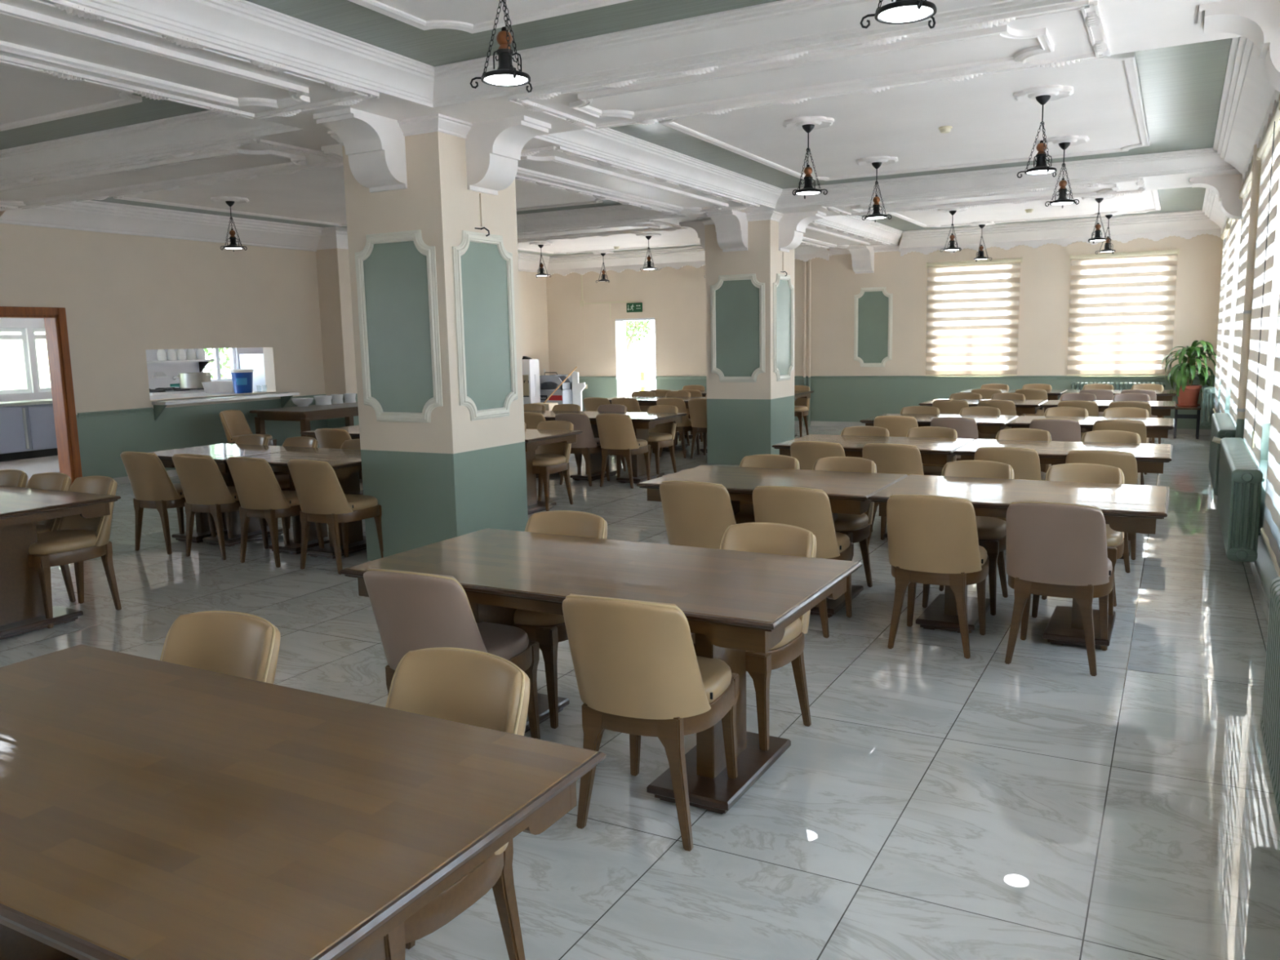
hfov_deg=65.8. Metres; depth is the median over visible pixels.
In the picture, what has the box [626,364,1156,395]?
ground
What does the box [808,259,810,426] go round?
pipe
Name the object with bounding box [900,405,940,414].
dining chair
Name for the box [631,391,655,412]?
dining chair
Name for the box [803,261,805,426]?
pipe
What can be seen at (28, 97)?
ceiling panel
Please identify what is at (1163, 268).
window
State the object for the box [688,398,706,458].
dining chair
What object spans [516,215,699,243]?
beam
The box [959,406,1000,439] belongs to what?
dining chair
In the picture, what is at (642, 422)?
dining table
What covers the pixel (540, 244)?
pendant lamp
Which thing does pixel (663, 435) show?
dining chair
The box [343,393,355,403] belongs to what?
bowl
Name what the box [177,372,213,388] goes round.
stock pot
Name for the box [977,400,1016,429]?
dining chair
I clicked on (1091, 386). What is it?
dining chair
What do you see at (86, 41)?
beam
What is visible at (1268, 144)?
roller blind
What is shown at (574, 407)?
dining chair
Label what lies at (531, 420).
dining chair
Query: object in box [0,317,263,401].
wall
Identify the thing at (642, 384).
barrier post
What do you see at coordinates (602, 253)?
pendant lamp
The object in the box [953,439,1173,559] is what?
dining table
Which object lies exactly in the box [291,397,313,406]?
bowl
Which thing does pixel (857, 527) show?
dining chair
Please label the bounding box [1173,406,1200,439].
plant stand
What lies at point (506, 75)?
pendant lamp
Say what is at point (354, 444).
dining chair
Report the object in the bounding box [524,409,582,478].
dining table
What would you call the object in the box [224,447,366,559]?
dining table
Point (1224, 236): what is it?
roller blind
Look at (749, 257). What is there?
pillar
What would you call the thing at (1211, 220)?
crown molding
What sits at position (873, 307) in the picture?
wall panel
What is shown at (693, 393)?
dining chair
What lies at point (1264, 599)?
baseboard
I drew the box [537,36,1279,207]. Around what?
crown molding
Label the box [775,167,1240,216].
beam
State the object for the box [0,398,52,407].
countertop
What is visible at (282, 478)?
dining chair
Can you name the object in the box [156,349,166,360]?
storage jar
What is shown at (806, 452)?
dining chair
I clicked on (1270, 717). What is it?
radiator
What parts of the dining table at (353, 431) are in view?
edge moulding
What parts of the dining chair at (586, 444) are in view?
leg, backrest, leg, seat frame, leg, seat, leg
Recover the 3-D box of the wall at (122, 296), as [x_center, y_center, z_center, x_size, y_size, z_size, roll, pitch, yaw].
[-6.614,-1.579,11.803,0.410,3.307,20.050,3,9,28]
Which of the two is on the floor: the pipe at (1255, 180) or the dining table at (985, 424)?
the dining table at (985, 424)
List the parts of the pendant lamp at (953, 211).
lamp shade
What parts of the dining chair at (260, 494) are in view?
leg, backrest, leg, seat frame, leg, seat, leg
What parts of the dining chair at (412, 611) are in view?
leg, backrest, seat, seat frame, leg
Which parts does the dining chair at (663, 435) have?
leg, leg, seat, seat frame, backrest, leg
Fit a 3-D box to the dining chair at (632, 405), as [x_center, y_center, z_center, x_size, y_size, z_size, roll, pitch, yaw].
[-0.103,-0.768,13.974,0.482,0.824,0.588,3,9,28]
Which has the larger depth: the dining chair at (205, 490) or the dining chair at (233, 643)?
the dining chair at (205, 490)
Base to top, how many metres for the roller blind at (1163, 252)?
1.897 m
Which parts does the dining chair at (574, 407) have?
backrest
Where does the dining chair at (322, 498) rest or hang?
on the floor
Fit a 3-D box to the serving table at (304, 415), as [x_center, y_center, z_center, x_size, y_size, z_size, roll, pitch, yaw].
[-4.297,-0.624,13.700,1.000,0.790,1.800,3,9,28]
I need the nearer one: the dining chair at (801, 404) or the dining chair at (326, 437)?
the dining chair at (326, 437)
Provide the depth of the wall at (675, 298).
17.26 m
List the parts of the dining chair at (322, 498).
leg, backrest, leg, seat frame, leg, seat, leg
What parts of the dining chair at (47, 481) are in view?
seat, backrest, leg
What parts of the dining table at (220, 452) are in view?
edge moulding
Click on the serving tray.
(171, 384)
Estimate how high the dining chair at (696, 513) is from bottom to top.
0.824 m
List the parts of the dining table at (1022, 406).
edge moulding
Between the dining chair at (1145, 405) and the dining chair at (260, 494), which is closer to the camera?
the dining chair at (260, 494)
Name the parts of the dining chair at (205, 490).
leg, backrest, seat frame, leg, leg, seat, leg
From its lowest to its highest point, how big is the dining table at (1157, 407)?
0.750 m
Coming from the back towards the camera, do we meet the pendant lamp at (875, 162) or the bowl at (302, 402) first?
the bowl at (302, 402)
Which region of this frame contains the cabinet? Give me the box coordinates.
[0,398,57,462]
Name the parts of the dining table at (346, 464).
edge moulding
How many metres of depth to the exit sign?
19.35 m
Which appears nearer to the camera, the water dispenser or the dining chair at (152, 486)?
the dining chair at (152, 486)
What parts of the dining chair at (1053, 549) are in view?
leg, leg, backrest, seat frame, leg, leg, seat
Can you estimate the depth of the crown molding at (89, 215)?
12.53 m
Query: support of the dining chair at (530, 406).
on the floor
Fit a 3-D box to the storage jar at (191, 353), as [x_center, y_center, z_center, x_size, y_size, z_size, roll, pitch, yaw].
[-8.170,-2.319,18.011,0.156,0.255,0.156,3,9,28]
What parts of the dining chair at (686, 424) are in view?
leg, backrest, leg, leg, seat frame, leg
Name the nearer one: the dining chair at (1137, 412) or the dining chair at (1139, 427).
the dining chair at (1139, 427)
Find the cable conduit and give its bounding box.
[579,275,635,346]
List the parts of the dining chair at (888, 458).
leg, leg, backrest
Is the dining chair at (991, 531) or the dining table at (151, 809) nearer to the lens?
the dining table at (151, 809)
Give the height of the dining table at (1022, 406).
0.750 m
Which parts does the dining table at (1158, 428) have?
edge moulding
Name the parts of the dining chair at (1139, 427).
backrest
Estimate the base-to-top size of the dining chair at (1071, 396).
0.824 m
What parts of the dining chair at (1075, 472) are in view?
leg, backrest, leg, seat, leg, seat frame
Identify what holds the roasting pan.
on the countertop at (203, 393)
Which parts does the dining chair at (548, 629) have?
seat, seat frame, leg, backrest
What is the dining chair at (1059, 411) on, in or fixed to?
on the floor
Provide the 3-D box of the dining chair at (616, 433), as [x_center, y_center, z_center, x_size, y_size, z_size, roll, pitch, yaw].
[-0.189,-0.348,11.003,0.482,0.824,0.589,3,9,25]
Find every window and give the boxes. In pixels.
[0,328,31,394]
[31,328,51,392]
[202,347,235,381]
[936,266,1010,370]
[1079,257,1166,369]
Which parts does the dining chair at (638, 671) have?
leg, leg, backrest, seat frame, leg, seat, leg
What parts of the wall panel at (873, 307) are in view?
green panel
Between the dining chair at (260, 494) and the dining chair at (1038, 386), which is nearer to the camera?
the dining chair at (260, 494)
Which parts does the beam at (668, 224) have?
panel moulding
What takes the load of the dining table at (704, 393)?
on the floor
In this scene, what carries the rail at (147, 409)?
attached to the wall at (122, 296)
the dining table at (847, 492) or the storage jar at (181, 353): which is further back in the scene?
the storage jar at (181, 353)
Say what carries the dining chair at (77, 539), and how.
on the floor
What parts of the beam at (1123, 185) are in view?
panel moulding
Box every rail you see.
[77,407,153,417]
[289,394,325,400]
[578,376,617,378]
[655,375,1216,378]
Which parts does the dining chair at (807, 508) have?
backrest, leg, seat frame, seat, leg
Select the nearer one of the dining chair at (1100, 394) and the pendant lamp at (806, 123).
the pendant lamp at (806, 123)
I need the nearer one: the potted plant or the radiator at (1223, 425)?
the radiator at (1223, 425)
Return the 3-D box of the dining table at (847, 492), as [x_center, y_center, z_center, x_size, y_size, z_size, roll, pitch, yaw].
[0.823,0.363,6.074,1.404,0.750,0.924,3,9,28]
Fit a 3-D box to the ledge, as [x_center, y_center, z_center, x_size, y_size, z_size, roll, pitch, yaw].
[-5.566,-1.007,13.300,0.469,0.254,2.140,3,9,28]
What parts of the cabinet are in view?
door, handle, door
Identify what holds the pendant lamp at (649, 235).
hanging from the ceiling panel at (687, 237)
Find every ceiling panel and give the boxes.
[0,62,142,131]
[112,164,607,226]
[347,0,632,33]
[517,227,700,253]
[658,51,1149,181]
[888,189,1160,227]
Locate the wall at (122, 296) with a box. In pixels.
[0,210,549,478]
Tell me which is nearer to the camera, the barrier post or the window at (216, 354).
the window at (216, 354)
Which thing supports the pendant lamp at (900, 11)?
hanging from the ceiling panel at (472, 16)
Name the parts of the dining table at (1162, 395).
edge moulding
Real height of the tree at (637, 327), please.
3.270 m
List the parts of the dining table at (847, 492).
edge moulding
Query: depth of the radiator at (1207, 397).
14.07 m
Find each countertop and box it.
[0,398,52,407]
[150,391,266,399]
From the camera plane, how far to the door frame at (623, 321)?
19.91 m
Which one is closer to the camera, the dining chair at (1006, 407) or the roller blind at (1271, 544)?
the roller blind at (1271, 544)
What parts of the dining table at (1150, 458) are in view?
edge moulding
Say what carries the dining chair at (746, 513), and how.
on the floor
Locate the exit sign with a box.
[626,302,642,312]
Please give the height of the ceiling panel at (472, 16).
0.036 m
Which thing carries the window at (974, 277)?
in the wall at (675, 298)
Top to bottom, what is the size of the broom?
1.128 m
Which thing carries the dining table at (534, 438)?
on the floor
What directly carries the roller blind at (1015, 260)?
attached to the wall at (675, 298)
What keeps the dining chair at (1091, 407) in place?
on the floor
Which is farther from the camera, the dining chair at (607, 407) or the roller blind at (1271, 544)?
the dining chair at (607, 407)
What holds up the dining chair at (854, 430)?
on the floor
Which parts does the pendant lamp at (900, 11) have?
scroll arm, chain, lamp shade, scroll arm, scroll arm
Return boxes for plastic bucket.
[230,368,253,393]
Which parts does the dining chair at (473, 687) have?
leg, leg, seat frame, backrest, leg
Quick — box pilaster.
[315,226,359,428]
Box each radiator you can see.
[1071,382,1165,390]
[1200,384,1217,427]
[1208,413,1235,495]
[1216,437,1264,562]
[1260,577,1279,822]
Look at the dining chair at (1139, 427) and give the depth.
8.67 m
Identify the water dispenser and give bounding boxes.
[521,359,540,404]
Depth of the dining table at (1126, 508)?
5.28 m
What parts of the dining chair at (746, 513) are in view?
seat, backrest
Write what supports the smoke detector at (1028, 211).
attached to the ceiling panel at (1148, 201)
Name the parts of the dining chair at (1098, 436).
backrest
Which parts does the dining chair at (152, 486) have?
leg, backrest, seat frame, leg, seat, leg, leg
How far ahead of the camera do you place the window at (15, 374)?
15.52 m
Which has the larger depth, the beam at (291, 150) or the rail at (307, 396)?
the rail at (307, 396)
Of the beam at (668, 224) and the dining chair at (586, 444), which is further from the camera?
the beam at (668, 224)
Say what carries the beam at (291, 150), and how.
attached to the ceiling
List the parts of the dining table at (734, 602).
edge moulding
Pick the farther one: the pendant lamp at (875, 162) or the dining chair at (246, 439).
the pendant lamp at (875, 162)
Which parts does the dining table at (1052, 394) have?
edge moulding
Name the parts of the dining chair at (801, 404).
leg, seat, seat frame, backrest, leg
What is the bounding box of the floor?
[0,425,1279,959]
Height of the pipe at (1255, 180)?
2.970 m
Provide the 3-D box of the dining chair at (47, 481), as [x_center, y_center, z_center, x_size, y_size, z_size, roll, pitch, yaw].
[-3.933,0.395,6.292,0.482,0.824,0.588,3,9,28]
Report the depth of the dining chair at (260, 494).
7.26 m
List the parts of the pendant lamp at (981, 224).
lamp shade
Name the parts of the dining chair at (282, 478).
leg, seat, seat frame, backrest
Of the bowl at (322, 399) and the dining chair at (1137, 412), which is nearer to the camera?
the dining chair at (1137, 412)
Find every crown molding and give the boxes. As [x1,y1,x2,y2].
[0,110,293,177]
[0,200,680,251]
[87,0,1048,104]
[517,244,831,276]
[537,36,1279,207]
[817,188,1229,256]
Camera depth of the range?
16.38 m
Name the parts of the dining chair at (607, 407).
backrest, leg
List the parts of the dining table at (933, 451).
edge moulding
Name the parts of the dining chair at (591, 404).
backrest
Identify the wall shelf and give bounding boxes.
[146,359,214,372]
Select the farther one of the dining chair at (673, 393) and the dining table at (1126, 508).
the dining chair at (673, 393)
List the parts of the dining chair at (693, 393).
backrest, leg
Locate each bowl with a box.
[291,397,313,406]
[313,395,332,404]
[330,394,343,404]
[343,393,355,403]
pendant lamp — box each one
[210,195,248,252]
[470,0,532,92]
[528,241,552,277]
[592,250,613,282]
[635,232,661,271]
[782,115,834,199]
[855,155,897,222]
[859,0,936,28]
[937,206,968,252]
[968,221,995,261]
[1013,84,1073,177]
[1043,135,1089,208]
[1081,194,1117,244]
[1093,211,1124,253]
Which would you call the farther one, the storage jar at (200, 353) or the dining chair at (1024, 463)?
the storage jar at (200, 353)
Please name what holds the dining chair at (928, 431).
on the floor
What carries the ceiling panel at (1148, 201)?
attached to the ceiling
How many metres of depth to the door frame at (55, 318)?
11.40 m
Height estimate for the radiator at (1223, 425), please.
0.560 m
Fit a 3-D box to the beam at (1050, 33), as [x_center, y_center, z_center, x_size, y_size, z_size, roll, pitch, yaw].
[1.040,-2.455,5.691,4.800,0.287,1.103,3,9,28]
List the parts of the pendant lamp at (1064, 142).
chain, lamp shade, chain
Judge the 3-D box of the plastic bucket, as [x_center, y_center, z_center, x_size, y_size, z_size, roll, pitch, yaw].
[-5.818,-1.448,14.487,0.316,0.345,0.316,3,9,28]
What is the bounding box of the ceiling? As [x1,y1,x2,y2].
[0,0,1231,256]
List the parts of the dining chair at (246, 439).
leg, backrest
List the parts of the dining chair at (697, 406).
leg, backrest, seat frame, leg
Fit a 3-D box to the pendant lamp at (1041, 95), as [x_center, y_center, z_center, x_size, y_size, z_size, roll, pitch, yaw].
[2.889,-2.484,7.114,0.394,0.580,0.394,-4,9,-22]
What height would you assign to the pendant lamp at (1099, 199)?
0.580 m
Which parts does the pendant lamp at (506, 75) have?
scroll arm, chain, lamp shade, chain, chain, scroll arm, scroll arm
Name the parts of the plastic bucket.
lid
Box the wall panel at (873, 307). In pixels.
[853,286,893,367]
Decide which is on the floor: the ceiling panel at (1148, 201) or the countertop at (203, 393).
the countertop at (203, 393)
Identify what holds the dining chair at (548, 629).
on the floor
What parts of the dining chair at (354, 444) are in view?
backrest, seat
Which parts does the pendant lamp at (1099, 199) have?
chain, lamp shade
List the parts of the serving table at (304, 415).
leg, leg, leg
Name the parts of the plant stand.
leg, rail, leg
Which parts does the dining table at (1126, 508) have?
edge moulding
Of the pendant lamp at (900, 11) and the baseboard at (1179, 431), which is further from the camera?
the baseboard at (1179, 431)
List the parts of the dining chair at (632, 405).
backrest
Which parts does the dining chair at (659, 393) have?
backrest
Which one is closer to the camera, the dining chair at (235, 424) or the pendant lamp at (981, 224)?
the dining chair at (235, 424)
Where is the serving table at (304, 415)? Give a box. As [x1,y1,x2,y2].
[249,401,358,436]
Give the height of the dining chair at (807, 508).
0.824 m
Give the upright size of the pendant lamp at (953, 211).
0.580 m
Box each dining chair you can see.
[0,469,27,487]
[26,472,75,602]
[27,475,121,628]
[120,451,216,554]
[160,610,280,684]
[171,453,268,559]
[218,409,276,445]
[222,435,268,529]
[226,456,324,567]
[274,436,318,537]
[287,459,383,574]
[314,428,351,448]
[340,439,363,494]
[363,567,540,739]
[383,647,529,959]
[512,510,607,728]
[523,403,545,410]
[524,412,546,429]
[532,420,573,511]
[551,404,580,474]
[555,413,609,486]
[562,593,739,851]
[580,404,626,472]
[583,397,612,455]
[595,413,650,488]
[611,397,654,453]
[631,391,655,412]
[631,404,678,477]
[649,389,685,438]
[656,397,699,457]
[659,480,736,549]
[665,391,690,445]
[677,389,702,441]
[682,385,704,390]
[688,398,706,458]
[691,522,816,751]
[734,453,799,524]
[752,485,853,638]
[790,440,844,470]
[794,385,809,437]
[812,456,876,586]
[840,426,889,531]
[862,443,924,544]
[873,415,918,436]
[886,494,989,658]
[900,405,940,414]
[906,426,957,475]
[922,460,1013,615]
[930,417,978,461]
[932,399,968,414]
[948,392,982,399]
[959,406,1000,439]
[971,388,1001,399]
[973,446,1041,480]
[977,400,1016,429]
[980,383,1008,389]
[991,392,1025,416]
[995,428,1051,480]
[1004,501,1114,676]
[1014,388,1048,416]
[1022,383,1052,389]
[1029,418,1080,466]
[1031,462,1124,617]
[1043,406,1088,439]
[1057,400,1098,417]
[1059,392,1096,399]
[1065,449,1137,573]
[1079,389,1113,417]
[1080,430,1141,540]
[1082,383,1114,389]
[1092,419,1146,484]
[1102,407,1149,484]
[1108,400,1151,474]
[1111,392,1150,400]
[1120,389,1157,444]
[1131,383,1164,444]
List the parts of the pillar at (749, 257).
wall panel, panel frame, capital moulding, panel frame, wall panel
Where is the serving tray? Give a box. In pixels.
[169,383,179,386]
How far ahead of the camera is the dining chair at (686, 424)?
13.43 m
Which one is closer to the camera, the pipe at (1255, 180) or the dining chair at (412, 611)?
the dining chair at (412, 611)
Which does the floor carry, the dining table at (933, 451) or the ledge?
the dining table at (933, 451)
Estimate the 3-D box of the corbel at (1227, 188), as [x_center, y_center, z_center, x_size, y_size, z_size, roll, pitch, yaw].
[5.874,-2.850,10.083,0.500,0.440,0.330,3,9,28]
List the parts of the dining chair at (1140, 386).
backrest, leg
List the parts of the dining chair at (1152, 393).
backrest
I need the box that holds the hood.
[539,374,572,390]
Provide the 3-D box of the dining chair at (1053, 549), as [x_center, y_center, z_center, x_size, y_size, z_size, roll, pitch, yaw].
[2.042,0.476,4.824,0.482,0.824,0.588,4,9,30]
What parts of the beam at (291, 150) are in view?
panel moulding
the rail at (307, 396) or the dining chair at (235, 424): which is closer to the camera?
the dining chair at (235, 424)
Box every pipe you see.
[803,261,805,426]
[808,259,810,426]
[1211,144,1262,444]
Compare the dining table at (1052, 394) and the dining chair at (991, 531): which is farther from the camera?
the dining table at (1052, 394)
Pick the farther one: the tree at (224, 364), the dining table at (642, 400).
the tree at (224, 364)
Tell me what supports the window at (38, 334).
in the wall at (170, 369)
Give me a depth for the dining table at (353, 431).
10.07 m
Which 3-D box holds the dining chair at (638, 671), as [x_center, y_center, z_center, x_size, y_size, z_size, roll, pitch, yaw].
[0.043,0.731,3.312,0.482,0.824,0.589,2,9,24]
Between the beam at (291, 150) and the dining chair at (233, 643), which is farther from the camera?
the beam at (291, 150)
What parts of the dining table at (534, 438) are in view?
edge moulding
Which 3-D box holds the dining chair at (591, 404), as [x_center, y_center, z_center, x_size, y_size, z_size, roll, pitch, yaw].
[-0.504,-0.786,14.156,0.482,0.824,0.588,3,9,28]
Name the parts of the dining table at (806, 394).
edge moulding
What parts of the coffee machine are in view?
label plate, red plate, panel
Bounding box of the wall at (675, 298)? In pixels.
[546,233,1225,429]
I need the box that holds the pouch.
[522,355,532,359]
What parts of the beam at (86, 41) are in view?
panel moulding, panel moulding, panel moulding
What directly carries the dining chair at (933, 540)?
on the floor
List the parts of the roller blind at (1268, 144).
pull chain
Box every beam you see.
[0,0,898,248]
[0,127,343,211]
[432,0,1243,135]
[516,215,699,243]
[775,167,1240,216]
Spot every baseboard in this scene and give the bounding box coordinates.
[113,469,177,484]
[794,420,1211,435]
[1249,560,1269,623]
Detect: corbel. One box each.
[828,244,899,273]
[1189,173,1245,222]
[1198,0,1279,92]
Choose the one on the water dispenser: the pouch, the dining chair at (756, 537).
the pouch
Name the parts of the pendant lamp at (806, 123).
chain, rod, lamp shade, chain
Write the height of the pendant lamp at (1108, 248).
0.580 m
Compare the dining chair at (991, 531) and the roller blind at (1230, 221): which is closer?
the dining chair at (991, 531)
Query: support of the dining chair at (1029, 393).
on the floor
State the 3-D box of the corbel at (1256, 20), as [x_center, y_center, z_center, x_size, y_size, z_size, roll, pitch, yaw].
[2.938,-2.031,4.717,0.500,0.440,0.330,3,9,28]
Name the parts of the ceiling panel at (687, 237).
panel moulding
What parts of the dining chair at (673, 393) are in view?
leg, backrest, leg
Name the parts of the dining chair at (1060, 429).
backrest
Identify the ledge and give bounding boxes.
[151,391,299,420]
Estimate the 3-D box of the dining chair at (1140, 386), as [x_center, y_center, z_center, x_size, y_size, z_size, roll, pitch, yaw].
[7.250,-0.954,14.182,0.482,0.824,0.588,3,9,28]
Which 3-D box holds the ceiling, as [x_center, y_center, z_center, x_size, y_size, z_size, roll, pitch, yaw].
[-1.301,-3.058,8.756,12.480,0.250,20.400,3,9,28]
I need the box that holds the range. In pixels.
[149,386,204,395]
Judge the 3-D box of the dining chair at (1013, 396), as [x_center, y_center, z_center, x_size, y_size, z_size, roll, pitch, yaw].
[4.686,-0.691,12.704,0.482,0.824,0.589,3,9,27]
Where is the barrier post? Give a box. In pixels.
[640,371,645,391]
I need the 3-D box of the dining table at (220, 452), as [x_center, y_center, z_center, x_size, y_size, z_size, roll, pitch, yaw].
[-3.517,0.124,8.418,1.154,0.750,0.924,3,9,28]
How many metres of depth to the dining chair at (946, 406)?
11.83 m
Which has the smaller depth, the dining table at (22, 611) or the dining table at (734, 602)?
the dining table at (734, 602)
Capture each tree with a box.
[203,347,231,379]
[625,320,652,355]
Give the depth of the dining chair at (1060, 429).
8.91 m
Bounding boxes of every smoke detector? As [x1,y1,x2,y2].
[938,125,952,133]
[1025,208,1033,213]
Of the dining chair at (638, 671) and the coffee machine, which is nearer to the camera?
the dining chair at (638, 671)
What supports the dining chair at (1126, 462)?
on the floor
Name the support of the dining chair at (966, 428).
on the floor
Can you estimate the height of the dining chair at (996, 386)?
0.824 m
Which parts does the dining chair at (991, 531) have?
leg, leg, backrest, seat, leg, seat frame, leg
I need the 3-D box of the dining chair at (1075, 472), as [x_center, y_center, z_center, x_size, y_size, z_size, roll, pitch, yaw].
[2.516,0.345,5.677,0.482,0.824,0.588,3,9,28]
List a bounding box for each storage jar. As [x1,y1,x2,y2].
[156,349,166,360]
[166,349,177,359]
[176,348,186,359]
[186,348,195,359]
[195,348,205,359]
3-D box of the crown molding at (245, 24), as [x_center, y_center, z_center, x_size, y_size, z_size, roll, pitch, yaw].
[-0.423,-1.950,3.026,4.800,0.382,5.057,3,9,28]
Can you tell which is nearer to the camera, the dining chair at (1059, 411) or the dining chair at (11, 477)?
the dining chair at (11, 477)
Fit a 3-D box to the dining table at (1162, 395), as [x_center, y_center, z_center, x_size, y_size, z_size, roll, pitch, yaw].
[6.730,-0.869,13.925,1.414,0.750,0.924,3,9,28]
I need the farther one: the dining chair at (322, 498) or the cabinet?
the cabinet
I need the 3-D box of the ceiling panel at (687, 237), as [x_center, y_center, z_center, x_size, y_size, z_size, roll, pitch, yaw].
[-0.369,-4.036,16.579,4.550,0.036,3.270,3,9,28]
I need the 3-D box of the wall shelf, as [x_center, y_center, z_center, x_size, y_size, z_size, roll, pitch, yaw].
[-8.509,-1.980,17.437,0.318,0.240,2.150,3,9,28]
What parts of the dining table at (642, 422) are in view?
edge moulding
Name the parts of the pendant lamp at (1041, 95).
chain, lamp shade, rod, chain, chain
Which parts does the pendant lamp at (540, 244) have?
lamp shade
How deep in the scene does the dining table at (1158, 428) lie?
9.37 m
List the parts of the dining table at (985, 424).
edge moulding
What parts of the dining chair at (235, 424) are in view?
backrest, seat frame, seat, leg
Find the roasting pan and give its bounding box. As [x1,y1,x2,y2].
[201,381,234,392]
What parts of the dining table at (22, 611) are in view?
edge moulding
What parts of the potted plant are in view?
pot, stem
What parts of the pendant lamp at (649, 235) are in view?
lamp shade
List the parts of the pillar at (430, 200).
wall panel, panel frame, capital moulding, panel frame, wall panel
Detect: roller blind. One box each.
[925,257,1022,376]
[1066,248,1179,375]
[1213,222,1232,413]
[1218,217,1236,413]
[1229,160,1253,423]
[1243,94,1279,465]
[1260,302,1279,577]
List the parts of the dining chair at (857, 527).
backrest, leg, seat, seat frame, leg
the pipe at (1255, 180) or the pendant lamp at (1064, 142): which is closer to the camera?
the pipe at (1255, 180)
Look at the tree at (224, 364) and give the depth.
22.78 m
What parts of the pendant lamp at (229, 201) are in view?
chain, lamp shade, chain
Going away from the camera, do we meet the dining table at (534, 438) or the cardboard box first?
the dining table at (534, 438)
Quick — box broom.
[543,366,577,403]
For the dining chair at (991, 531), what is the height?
0.824 m
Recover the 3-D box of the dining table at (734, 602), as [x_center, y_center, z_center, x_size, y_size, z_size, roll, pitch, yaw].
[-0.149,0.698,3.845,1.784,0.750,0.924,3,9,29]
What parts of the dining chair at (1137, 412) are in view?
backrest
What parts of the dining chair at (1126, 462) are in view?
backrest, leg, leg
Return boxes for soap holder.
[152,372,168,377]
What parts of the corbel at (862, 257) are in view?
capital moulding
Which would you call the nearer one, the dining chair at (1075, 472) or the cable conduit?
the dining chair at (1075, 472)
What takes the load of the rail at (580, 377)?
attached to the wall at (675, 298)
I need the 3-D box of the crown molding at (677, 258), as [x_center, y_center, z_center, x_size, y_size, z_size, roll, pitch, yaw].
[-0.406,-3.883,16.738,6.030,0.382,4.750,3,9,28]
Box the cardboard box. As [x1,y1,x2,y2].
[537,402,558,410]
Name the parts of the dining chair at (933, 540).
leg, leg, backrest, seat frame, leg, leg, seat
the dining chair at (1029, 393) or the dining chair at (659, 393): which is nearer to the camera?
the dining chair at (1029, 393)
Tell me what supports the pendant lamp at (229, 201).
hanging from the ceiling panel at (317, 195)
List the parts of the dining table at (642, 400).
edge moulding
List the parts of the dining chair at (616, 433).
leg, backrest, leg, seat frame, leg, seat, leg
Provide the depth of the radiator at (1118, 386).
15.34 m
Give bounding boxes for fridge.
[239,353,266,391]
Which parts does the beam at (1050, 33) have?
panel moulding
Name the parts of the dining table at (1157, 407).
edge moulding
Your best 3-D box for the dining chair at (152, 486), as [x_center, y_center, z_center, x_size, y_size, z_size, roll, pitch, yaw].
[-3.826,0.150,8.020,0.482,0.824,0.588,3,9,26]
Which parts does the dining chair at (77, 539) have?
leg, seat, seat frame, leg, backrest, leg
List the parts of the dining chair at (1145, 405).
backrest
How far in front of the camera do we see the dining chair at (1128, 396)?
12.30 m
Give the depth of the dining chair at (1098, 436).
7.74 m
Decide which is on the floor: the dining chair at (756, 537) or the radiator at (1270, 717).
the dining chair at (756, 537)
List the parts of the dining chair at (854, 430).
backrest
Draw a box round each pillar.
[313,107,551,560]
[679,209,826,465]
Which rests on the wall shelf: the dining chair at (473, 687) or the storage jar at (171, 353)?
the storage jar at (171, 353)
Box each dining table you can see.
[0,485,120,639]
[0,644,605,959]
[147,443,313,546]
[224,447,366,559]
[300,425,359,439]
[339,528,862,813]
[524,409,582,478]
[524,429,582,515]
[544,411,687,484]
[607,395,705,451]
[636,465,907,617]
[671,390,706,439]
[683,396,797,453]
[772,434,974,537]
[794,391,813,437]
[859,413,1017,434]
[867,474,1169,649]
[918,399,1048,413]
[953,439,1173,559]
[957,389,1066,400]
[1005,415,1174,438]
[1040,400,1176,416]
[1061,389,1177,444]
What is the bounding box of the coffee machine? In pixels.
[539,368,586,411]
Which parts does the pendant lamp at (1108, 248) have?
lamp shade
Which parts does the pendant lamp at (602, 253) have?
lamp shade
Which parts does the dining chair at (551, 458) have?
leg, leg, seat, seat frame, backrest, leg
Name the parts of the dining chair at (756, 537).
seat, seat frame, leg, backrest, leg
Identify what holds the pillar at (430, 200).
on the floor
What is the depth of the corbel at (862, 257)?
16.95 m
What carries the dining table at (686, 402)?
on the floor
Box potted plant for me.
[1160,340,1217,407]
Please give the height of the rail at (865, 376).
0.055 m
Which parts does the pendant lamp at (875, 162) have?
chain, lamp shade, rod, chain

